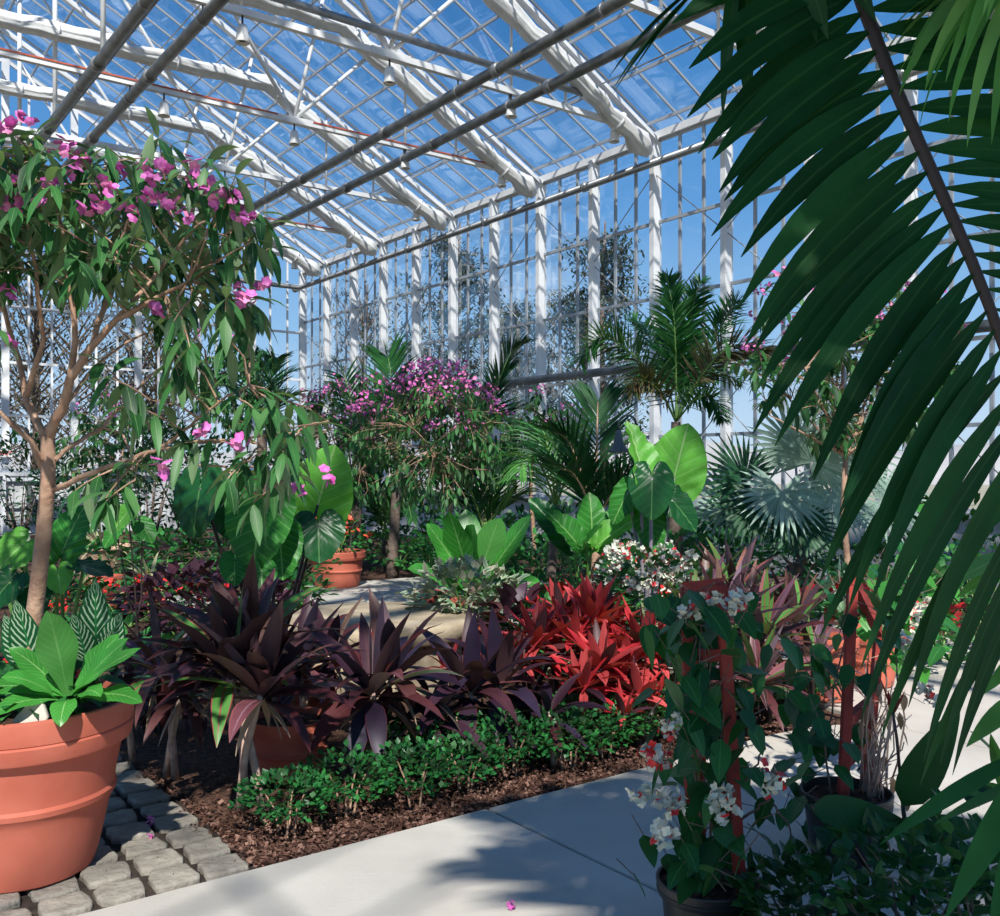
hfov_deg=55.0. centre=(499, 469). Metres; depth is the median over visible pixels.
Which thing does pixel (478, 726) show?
boxwood shrub
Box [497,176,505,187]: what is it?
lamp
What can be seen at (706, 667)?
boxwood shrub
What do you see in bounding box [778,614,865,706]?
cordyline
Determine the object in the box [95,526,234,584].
plant
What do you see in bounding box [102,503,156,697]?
plant
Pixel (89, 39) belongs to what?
rafter
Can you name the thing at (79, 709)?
pot filler
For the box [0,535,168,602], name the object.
plant
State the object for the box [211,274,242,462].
window
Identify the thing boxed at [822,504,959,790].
vine
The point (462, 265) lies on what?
tree
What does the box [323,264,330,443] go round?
column
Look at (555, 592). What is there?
cordyline
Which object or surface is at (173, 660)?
coleus
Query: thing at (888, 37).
window
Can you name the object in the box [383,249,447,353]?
trim
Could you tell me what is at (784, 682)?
boxwood shrub
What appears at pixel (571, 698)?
boxwood shrub
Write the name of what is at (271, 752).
terracotta pot
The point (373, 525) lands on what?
plant
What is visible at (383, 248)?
column
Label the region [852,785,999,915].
shrub
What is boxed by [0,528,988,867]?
soil
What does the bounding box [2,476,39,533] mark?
door
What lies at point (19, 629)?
calathea
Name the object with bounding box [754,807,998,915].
shrub
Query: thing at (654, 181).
column
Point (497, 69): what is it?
pipe
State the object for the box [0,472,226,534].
wall
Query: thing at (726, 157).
column
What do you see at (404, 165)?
lamp
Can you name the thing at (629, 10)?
beam
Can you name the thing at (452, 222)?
column
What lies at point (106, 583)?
leafy shrub
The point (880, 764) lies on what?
dry stems
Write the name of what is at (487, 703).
boxwood shrub
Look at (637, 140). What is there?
rafter
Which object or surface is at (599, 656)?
cordyline
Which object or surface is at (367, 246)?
rafter
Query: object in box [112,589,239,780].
cordyline
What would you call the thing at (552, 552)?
palm
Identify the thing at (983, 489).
ground
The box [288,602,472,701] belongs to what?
rock
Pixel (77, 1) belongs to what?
beam
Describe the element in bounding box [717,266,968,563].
tree
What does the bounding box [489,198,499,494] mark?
column
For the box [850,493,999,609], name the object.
shrub
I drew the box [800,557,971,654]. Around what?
leafy shrub
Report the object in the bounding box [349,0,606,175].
window
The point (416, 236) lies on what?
column
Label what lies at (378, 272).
trim
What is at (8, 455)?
exit sign
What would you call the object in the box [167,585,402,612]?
path
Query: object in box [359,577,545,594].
path
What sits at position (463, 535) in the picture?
plant
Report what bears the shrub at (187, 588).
on the soil
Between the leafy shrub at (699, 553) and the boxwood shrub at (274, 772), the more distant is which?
the leafy shrub at (699, 553)
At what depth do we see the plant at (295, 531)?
5.41 m
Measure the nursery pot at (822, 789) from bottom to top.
0.260 m
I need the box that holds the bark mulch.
[130,689,792,867]
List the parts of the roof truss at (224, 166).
king post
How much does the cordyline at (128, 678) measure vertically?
0.643 m
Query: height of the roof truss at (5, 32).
4.325 m
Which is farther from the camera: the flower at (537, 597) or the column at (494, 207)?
the column at (494, 207)
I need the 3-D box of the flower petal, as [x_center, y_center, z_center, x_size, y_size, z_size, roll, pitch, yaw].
[0.040,1.492,3.282,0.030,0.042,0.044,0,0,-13]
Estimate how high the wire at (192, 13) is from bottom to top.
0.060 m
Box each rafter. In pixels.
[0,9,446,230]
[0,79,377,255]
[4,135,320,276]
[228,0,537,197]
[483,0,652,156]
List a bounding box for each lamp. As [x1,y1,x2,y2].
[158,93,169,117]
[220,171,229,189]
[235,15,249,45]
[289,124,299,145]
[291,262,297,268]
[345,240,351,247]
[383,59,395,85]
[400,149,409,169]
[412,211,419,220]
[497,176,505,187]
[505,94,516,118]
[609,130,619,143]
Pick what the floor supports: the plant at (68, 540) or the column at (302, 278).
the plant at (68, 540)
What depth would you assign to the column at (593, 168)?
17.04 m
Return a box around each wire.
[60,5,200,161]
[122,13,270,152]
[255,6,625,210]
[278,27,720,236]
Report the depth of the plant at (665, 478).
7.31 m
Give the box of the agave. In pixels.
[791,553,844,615]
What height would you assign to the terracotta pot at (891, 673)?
0.400 m
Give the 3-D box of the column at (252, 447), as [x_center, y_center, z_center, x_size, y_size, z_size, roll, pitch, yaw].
[-6.659,-2.422,25.842,0.160,7.845,0.090,0,0,-37]
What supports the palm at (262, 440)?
on the soil
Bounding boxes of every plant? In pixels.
[0,505,113,618]
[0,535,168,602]
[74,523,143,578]
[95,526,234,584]
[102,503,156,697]
[113,552,184,609]
[137,523,231,574]
[172,445,352,710]
[196,567,341,611]
[214,519,377,563]
[345,498,471,563]
[399,509,545,570]
[434,526,605,590]
[484,591,580,659]
[505,536,646,598]
[528,492,631,592]
[538,528,703,594]
[609,421,706,660]
[610,524,785,595]
[684,521,851,584]
[801,536,955,599]
[810,678,976,915]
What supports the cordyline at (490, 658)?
on the soil
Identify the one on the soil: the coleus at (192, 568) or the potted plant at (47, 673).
the coleus at (192, 568)
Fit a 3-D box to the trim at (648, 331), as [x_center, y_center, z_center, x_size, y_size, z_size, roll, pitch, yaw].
[1.646,-1.000,17.064,0.026,2.812,3.012,0,0,-37]
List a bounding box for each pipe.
[10,70,927,292]
[23,0,158,157]
[61,0,229,166]
[174,0,633,248]
[211,3,724,255]
[482,319,991,389]
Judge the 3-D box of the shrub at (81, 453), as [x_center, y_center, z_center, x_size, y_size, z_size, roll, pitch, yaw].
[-8.251,0.516,18.981,2.266,2.040,1.844,0,0,13]
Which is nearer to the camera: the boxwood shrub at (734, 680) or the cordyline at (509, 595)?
the boxwood shrub at (734, 680)
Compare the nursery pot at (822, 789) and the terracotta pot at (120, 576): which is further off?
the terracotta pot at (120, 576)
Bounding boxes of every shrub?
[0,427,90,531]
[0,564,148,655]
[1,610,175,678]
[22,445,139,535]
[95,405,212,553]
[128,424,250,546]
[143,588,207,620]
[211,550,341,588]
[227,763,351,839]
[244,448,365,509]
[292,739,408,818]
[335,711,435,780]
[343,525,435,570]
[346,514,410,563]
[358,734,472,810]
[377,452,513,557]
[386,537,437,575]
[394,553,531,621]
[402,709,503,774]
[413,730,518,794]
[455,707,556,780]
[477,697,548,752]
[489,565,571,633]
[501,581,645,673]
[504,496,626,571]
[512,701,620,773]
[537,691,608,745]
[560,695,657,759]
[565,595,669,670]
[568,682,643,734]
[589,538,708,711]
[593,692,682,741]
[609,509,714,564]
[623,678,674,726]
[634,548,757,605]
[639,680,680,739]
[657,505,785,571]
[657,664,706,688]
[673,576,821,624]
[676,680,757,711]
[706,667,786,715]
[720,835,898,915]
[735,669,791,714]
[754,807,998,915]
[770,561,911,626]
[777,664,839,693]
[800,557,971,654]
[824,558,999,660]
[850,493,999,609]
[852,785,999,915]
[889,537,996,632]
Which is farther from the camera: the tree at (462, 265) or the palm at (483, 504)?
the tree at (462, 265)
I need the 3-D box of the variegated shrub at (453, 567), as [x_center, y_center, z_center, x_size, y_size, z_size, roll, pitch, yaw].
[-0.282,0.925,7.348,0.973,0.602,0.852,0,0,37]
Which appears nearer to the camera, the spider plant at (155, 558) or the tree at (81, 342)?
the spider plant at (155, 558)
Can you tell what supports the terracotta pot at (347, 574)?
on the path at (354, 594)
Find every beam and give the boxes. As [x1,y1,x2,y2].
[0,0,5,8]
[8,0,14,10]
[30,0,79,77]
[159,0,317,138]
[185,0,415,170]
[229,15,499,187]
[258,0,652,212]
[280,38,709,238]
[297,12,932,265]
[301,9,994,272]
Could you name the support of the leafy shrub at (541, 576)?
on the soil
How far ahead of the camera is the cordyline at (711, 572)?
6.97 m
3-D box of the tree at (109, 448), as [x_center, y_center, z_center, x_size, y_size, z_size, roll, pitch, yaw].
[-5.714,0.130,14.031,1.890,2.842,2.197,0,0,-6]
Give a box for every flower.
[525,596,538,603]
[556,581,579,590]
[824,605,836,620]
[829,577,841,592]
[862,583,872,590]
[949,602,967,622]
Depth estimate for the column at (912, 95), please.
12.22 m
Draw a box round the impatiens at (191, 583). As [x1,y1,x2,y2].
[128,574,228,634]
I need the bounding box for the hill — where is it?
[0,431,999,484]
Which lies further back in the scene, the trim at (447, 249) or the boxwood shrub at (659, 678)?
the trim at (447, 249)
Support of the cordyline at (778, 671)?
on the soil
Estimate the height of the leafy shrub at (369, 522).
0.919 m
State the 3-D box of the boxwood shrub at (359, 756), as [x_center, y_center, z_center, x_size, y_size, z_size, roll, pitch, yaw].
[-0.697,1.370,4.222,0.494,0.322,0.476,0,0,23]
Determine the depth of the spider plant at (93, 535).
12.11 m
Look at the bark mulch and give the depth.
4.37 m
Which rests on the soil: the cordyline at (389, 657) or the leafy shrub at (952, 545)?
the cordyline at (389, 657)
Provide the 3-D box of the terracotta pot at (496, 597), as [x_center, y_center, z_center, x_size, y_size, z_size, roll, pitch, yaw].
[-0.222,1.280,8.200,0.518,0.440,0.518,0,0,-28]
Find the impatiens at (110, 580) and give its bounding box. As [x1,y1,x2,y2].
[48,577,237,627]
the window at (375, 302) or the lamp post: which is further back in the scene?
the window at (375, 302)
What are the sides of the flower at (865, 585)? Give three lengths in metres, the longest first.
0.211 x 0.157 x 0.063 m
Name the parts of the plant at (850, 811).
stem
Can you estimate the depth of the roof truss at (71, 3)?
20.60 m
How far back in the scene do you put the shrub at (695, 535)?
12.94 m
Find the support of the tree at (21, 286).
on the ground
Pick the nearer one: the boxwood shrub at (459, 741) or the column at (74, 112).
the boxwood shrub at (459, 741)
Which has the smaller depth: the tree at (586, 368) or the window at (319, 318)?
the window at (319, 318)
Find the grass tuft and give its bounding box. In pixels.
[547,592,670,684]
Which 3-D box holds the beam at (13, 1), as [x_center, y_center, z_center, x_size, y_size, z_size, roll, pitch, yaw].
[-3.205,-9.674,10.644,0.030,0.060,28.501,0,0,-37]
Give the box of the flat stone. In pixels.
[13,702,49,723]
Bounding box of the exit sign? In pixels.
[0,447,11,456]
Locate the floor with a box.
[0,751,257,915]
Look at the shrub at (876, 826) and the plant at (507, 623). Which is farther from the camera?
the plant at (507, 623)
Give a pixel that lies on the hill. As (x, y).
(776, 478)
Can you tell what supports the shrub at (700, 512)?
on the soil
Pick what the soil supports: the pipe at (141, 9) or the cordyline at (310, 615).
the cordyline at (310, 615)
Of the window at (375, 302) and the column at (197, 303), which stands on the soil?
the column at (197, 303)
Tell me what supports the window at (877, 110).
in the wall at (957, 534)
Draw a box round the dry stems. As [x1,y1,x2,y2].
[852,655,924,811]
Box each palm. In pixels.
[218,347,313,496]
[322,353,389,548]
[349,331,426,578]
[414,432,545,527]
[431,327,547,520]
[485,417,621,591]
[512,376,655,580]
[567,267,776,584]
[609,0,999,784]
[693,389,929,618]
[879,552,999,915]
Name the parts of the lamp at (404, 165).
lamp shade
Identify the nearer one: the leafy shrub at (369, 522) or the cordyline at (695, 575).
the cordyline at (695, 575)
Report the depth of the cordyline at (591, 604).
5.68 m
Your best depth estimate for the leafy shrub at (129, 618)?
6.51 m
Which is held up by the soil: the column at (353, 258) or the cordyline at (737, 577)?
the column at (353, 258)
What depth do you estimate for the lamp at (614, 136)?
15.27 m
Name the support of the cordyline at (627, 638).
on the soil
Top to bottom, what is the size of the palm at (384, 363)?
3.536 m
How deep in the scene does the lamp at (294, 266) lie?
24.89 m
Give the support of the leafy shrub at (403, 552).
on the path at (399, 584)
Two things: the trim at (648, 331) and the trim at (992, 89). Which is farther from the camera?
the trim at (648, 331)
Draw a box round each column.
[1,58,8,472]
[70,109,77,469]
[134,154,141,467]
[194,211,200,468]
[249,238,255,470]
[299,272,306,462]
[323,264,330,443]
[350,252,357,526]
[379,243,387,530]
[412,228,420,535]
[448,216,457,513]
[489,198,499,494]
[535,183,545,548]
[588,159,599,474]
[649,139,660,444]
[720,108,732,565]
[804,153,816,562]
[904,37,917,540]
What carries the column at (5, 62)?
on the soil
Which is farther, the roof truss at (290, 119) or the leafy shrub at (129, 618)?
the roof truss at (290, 119)
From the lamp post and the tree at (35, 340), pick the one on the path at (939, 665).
the lamp post
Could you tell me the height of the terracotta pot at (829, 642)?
0.420 m
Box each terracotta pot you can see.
[0,678,134,893]
[92,574,123,608]
[253,706,327,783]
[278,654,340,709]
[311,548,365,588]
[414,589,447,604]
[450,592,498,613]
[477,617,488,634]
[800,630,859,702]
[855,623,901,687]
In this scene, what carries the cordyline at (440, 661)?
on the soil
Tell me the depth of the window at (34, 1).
21.77 m
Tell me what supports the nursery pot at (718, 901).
on the path at (474, 863)
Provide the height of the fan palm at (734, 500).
2.360 m
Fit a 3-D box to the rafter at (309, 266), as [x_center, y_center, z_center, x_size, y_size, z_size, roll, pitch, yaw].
[-10.873,-6.229,20.607,15.379,2.345,0.526,0,0,-37]
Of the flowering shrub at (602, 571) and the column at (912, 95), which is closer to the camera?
the flowering shrub at (602, 571)
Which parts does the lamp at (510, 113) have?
lamp shade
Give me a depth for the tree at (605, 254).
35.12 m
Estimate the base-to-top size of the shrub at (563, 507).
1.165 m
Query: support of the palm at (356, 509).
on the soil
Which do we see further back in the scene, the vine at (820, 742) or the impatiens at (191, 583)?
the impatiens at (191, 583)
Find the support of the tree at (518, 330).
on the ground
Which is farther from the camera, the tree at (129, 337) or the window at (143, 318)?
the tree at (129, 337)
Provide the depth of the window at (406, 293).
22.34 m
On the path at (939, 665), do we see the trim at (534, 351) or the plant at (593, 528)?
the plant at (593, 528)
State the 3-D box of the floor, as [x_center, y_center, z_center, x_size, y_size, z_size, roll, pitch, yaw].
[-4.309,1.526,2.813,6.450,0.087,2.740,0,0,-37]
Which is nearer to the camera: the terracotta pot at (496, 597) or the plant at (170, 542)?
the terracotta pot at (496, 597)
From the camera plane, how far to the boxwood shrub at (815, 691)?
6.11 m
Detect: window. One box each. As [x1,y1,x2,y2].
[0,37,308,267]
[2,0,364,258]
[9,61,70,472]
[76,0,423,236]
[78,110,134,471]
[142,171,193,471]
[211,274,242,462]
[217,0,503,209]
[260,248,301,469]
[304,267,322,442]
[329,256,349,456]
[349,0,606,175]
[356,245,378,441]
[385,233,411,485]
[418,219,447,491]
[455,204,488,444]
[497,193,534,496]
[529,0,762,131]
[543,166,587,497]
[597,151,648,471]
[659,116,719,502]
[730,132,790,505]
[843,52,903,500]
[848,14,930,55]
[917,13,999,511]
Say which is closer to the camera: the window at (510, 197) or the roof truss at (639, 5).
the roof truss at (639, 5)
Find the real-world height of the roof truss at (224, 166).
4.325 m
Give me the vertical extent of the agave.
0.582 m
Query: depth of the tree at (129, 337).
35.24 m
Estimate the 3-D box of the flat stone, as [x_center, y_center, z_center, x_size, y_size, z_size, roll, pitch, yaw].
[-1.635,0.856,3.352,0.120,0.100,0.058,0,0,0]
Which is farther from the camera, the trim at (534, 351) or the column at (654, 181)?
the trim at (534, 351)
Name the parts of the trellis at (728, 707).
post, post, post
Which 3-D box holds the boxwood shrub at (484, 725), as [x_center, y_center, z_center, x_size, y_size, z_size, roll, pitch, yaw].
[0.068,1.363,4.737,0.489,0.341,0.507,0,0,-36]
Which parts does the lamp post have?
lamp shade, post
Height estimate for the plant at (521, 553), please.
0.842 m
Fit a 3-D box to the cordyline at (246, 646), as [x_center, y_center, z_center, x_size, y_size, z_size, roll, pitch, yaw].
[-1.162,0.960,4.349,0.975,1.168,1.173,0,0,-38]
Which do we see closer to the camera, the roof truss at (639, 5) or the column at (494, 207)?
the roof truss at (639, 5)
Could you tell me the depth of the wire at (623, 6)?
16.19 m
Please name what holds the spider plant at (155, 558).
on the soil
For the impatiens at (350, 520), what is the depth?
12.38 m
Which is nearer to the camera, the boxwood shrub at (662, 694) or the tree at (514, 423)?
the boxwood shrub at (662, 694)
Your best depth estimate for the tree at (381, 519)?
14.27 m
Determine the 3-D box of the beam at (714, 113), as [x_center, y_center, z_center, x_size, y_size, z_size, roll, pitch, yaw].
[3.042,-5.520,15.299,0.140,0.120,28.501,0,0,-37]
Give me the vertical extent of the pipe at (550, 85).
0.272 m
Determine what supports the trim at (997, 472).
attached to the wall at (957, 534)
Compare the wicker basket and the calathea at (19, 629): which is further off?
the wicker basket
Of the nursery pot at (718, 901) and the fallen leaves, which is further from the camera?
the fallen leaves
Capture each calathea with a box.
[1,600,38,664]
[69,579,125,703]
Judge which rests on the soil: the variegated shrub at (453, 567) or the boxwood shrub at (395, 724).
the boxwood shrub at (395, 724)
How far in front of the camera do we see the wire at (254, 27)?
18.24 m
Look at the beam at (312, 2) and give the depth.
18.62 m
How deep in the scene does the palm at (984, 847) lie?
2.14 m
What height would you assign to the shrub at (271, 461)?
2.025 m
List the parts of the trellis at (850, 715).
post, post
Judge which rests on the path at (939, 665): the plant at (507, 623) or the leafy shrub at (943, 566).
the leafy shrub at (943, 566)
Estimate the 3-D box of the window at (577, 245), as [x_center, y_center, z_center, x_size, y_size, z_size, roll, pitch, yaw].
[1.266,-2.475,17.717,0.050,6.000,1.400,0,0,-37]
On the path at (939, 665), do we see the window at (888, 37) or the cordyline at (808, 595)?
the cordyline at (808, 595)
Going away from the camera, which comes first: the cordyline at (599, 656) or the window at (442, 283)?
the cordyline at (599, 656)
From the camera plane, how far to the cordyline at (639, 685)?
5.16 m
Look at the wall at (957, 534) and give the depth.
14.12 m
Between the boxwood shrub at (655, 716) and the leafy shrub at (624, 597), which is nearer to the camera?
the boxwood shrub at (655, 716)
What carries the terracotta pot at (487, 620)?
on the soil
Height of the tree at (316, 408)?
2.964 m
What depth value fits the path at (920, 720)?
6.09 m
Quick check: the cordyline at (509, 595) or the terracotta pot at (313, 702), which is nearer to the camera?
the terracotta pot at (313, 702)
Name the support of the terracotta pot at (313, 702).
on the soil
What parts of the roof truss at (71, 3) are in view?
king post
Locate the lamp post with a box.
[607,414,638,623]
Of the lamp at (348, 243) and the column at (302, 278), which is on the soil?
the column at (302, 278)
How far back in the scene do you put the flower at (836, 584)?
7.21 m
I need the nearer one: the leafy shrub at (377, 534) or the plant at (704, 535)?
the plant at (704, 535)
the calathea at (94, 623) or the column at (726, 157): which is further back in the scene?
the column at (726, 157)
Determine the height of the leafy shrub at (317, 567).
0.700 m
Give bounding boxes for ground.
[0,483,991,597]
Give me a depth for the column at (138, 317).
24.03 m
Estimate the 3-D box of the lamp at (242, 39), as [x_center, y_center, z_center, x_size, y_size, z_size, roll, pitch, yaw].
[-3.123,-5.362,11.640,0.176,0.375,0.176,0,0,0]
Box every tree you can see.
[0,105,352,649]
[0,250,147,454]
[0,259,112,470]
[0,286,54,409]
[0,301,67,470]
[46,320,193,469]
[56,382,172,542]
[80,283,223,469]
[187,327,284,456]
[291,270,444,441]
[294,373,419,515]
[341,355,519,517]
[352,465,436,572]
[358,222,561,479]
[435,295,579,493]
[500,383,572,572]
[501,221,674,478]
[516,290,663,486]
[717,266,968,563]
[785,354,869,471]
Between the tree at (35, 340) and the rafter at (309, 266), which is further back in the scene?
the tree at (35, 340)
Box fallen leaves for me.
[145,815,154,826]
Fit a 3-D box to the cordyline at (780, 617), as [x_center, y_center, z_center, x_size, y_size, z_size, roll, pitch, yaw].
[1.577,1.053,5.684,0.974,0.976,0.893,0,0,0]
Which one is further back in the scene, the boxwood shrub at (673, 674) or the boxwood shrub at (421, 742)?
the boxwood shrub at (673, 674)
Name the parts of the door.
pane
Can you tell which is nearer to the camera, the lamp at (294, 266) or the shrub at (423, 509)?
the shrub at (423, 509)
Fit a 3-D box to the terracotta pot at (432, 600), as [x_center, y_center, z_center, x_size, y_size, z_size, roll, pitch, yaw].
[-0.560,1.250,7.900,0.299,0.500,0.299,0,0,-33]
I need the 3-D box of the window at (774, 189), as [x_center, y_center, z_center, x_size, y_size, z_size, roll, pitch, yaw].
[3.954,-2.475,14.108,0.050,6.000,1.400,0,0,-37]
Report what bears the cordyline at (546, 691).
on the soil
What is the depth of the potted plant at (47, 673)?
3.38 m
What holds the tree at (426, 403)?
on the soil
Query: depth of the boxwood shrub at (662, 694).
5.42 m
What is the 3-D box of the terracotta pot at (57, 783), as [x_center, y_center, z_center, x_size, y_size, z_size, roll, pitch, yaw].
[-1.800,1.181,3.620,0.797,0.637,0.797,0,0,13]
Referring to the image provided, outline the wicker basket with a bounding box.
[76,543,133,589]
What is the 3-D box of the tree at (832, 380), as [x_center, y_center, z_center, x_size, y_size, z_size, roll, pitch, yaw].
[13.552,-1.510,38.813,4.897,6.681,4.876,0,0,-37]
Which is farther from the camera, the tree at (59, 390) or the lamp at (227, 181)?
the tree at (59, 390)
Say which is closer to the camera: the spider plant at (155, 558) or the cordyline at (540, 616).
the cordyline at (540, 616)
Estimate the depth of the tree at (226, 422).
12.73 m
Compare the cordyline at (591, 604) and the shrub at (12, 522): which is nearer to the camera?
the cordyline at (591, 604)
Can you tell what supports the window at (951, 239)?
in the wall at (957, 534)
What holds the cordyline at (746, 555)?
on the path at (939, 665)
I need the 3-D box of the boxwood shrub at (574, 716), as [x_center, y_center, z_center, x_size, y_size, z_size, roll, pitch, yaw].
[0.354,1.363,4.891,0.598,0.348,0.528,0,0,39]
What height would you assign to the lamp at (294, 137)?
0.375 m
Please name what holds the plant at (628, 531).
on the path at (396, 599)
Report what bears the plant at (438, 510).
on the soil
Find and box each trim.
[326,272,378,377]
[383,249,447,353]
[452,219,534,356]
[453,351,534,473]
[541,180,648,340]
[541,331,648,486]
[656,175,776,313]
[700,327,791,478]
[861,295,999,473]
[881,89,992,232]
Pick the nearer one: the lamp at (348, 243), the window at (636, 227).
the window at (636, 227)
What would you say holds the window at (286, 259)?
in the wall at (14, 494)
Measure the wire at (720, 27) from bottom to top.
0.060 m
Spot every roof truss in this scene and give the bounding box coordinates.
[0,0,542,184]
[0,28,326,265]
[2,0,453,217]
[17,0,383,243]
[184,0,658,141]
[625,0,766,49]
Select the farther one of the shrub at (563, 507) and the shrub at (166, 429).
the shrub at (166, 429)
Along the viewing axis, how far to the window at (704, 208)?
15.11 m
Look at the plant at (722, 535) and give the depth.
11.60 m
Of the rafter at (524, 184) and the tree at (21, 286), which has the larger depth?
the tree at (21, 286)
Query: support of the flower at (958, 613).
on the leafy shrub at (943, 566)
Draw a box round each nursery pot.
[656,865,761,915]
[799,776,894,868]
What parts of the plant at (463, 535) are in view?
crown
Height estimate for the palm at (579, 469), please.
2.437 m
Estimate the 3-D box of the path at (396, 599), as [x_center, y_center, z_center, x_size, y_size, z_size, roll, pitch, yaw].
[0.549,1.540,10.770,3.050,0.080,2.984,0,0,-37]
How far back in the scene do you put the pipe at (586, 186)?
17.88 m
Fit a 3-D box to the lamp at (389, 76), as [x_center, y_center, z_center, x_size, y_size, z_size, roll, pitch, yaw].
[-1.480,-5.362,12.865,0.176,0.375,0.176,0,0,0]
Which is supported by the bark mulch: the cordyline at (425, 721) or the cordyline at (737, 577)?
the cordyline at (737, 577)
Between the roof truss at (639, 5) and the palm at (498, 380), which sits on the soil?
the palm at (498, 380)
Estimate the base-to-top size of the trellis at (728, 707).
1.071 m
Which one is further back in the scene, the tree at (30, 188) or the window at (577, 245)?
the window at (577, 245)
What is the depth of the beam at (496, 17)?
17.77 m
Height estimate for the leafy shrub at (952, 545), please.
1.024 m
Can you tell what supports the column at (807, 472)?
on the soil
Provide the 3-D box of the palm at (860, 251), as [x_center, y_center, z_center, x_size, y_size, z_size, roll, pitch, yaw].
[1.651,-0.465,-0.226,3.518,4.000,4.522,0,0,8]
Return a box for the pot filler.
[0,658,153,720]
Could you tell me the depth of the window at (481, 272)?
19.93 m
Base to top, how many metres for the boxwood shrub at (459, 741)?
0.289 m
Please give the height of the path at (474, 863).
0.080 m
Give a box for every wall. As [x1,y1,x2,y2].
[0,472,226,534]
[345,493,999,595]
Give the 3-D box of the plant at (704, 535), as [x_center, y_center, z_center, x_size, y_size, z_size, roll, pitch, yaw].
[2.077,1.061,10.569,2.228,0.951,1.342,0,0,0]
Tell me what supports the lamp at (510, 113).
hanging from the roof truss at (386, 53)
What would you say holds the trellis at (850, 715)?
in the nursery pot at (822, 789)
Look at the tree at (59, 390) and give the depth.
28.10 m
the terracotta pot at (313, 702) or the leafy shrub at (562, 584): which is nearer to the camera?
the terracotta pot at (313, 702)
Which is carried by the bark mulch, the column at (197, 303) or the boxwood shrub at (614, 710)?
the boxwood shrub at (614, 710)
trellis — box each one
[680,578,745,891]
[837,578,882,795]
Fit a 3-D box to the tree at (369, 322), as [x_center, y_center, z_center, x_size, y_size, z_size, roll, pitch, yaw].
[-5.373,-2.937,37.615,6.232,9.527,6.561,0,0,-38]
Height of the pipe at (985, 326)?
0.180 m
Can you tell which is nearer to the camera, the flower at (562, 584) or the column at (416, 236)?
the flower at (562, 584)
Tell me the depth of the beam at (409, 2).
17.70 m
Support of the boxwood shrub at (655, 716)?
on the bark mulch
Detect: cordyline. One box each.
[110,645,164,763]
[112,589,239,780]
[127,553,371,815]
[239,595,364,706]
[283,588,466,779]
[384,673,497,780]
[399,604,565,767]
[427,643,457,705]
[497,597,580,730]
[505,672,612,767]
[515,577,593,707]
[539,571,640,723]
[542,618,649,744]
[594,657,678,751]
[595,594,676,723]
[629,565,737,627]
[646,545,778,665]
[654,557,802,729]
[695,536,799,585]
[710,624,831,740]
[714,558,798,648]
[734,569,841,724]
[744,564,842,654]
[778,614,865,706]
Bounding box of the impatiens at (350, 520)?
[316,512,374,552]
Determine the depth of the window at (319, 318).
26.20 m
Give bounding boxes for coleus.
[108,556,303,639]
[121,644,234,734]
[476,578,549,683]
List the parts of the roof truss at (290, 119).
king post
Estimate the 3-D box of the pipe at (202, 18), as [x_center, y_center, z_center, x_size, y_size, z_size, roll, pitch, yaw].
[-2.956,-5.384,10.612,0.180,0.272,28.151,0,0,-37]
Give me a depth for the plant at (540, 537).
11.15 m
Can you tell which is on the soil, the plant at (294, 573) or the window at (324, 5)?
the plant at (294, 573)
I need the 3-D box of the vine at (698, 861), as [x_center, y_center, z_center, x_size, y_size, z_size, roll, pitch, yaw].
[0.652,0.859,3.020,0.575,1.107,0.575,0,0,10]
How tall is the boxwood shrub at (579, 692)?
0.322 m
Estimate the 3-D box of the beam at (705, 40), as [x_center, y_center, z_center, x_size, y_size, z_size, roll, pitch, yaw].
[2.184,-6.113,14.660,0.030,0.060,28.501,0,0,-37]
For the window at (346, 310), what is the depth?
24.93 m
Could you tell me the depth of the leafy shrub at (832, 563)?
9.07 m
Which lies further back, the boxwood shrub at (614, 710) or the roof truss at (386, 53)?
the roof truss at (386, 53)
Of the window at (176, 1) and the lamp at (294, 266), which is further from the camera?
the lamp at (294, 266)
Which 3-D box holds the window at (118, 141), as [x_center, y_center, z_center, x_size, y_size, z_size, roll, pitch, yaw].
[-9.666,-4.325,23.601,1.533,8.811,0.070,0,0,-37]
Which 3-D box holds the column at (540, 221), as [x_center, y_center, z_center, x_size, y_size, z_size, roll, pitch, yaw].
[0.788,-2.000,18.296,0.208,7.000,0.100,0,0,-37]
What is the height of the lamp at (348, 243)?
0.375 m
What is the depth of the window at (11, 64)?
22.55 m
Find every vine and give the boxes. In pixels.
[616,572,798,915]
[741,570,958,863]
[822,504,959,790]
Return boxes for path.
[76,809,663,915]
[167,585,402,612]
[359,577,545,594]
[364,582,640,634]
[489,724,997,915]
[622,618,972,699]
[818,659,999,748]
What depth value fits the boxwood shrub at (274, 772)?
4.00 m
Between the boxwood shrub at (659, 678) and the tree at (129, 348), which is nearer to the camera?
the boxwood shrub at (659, 678)

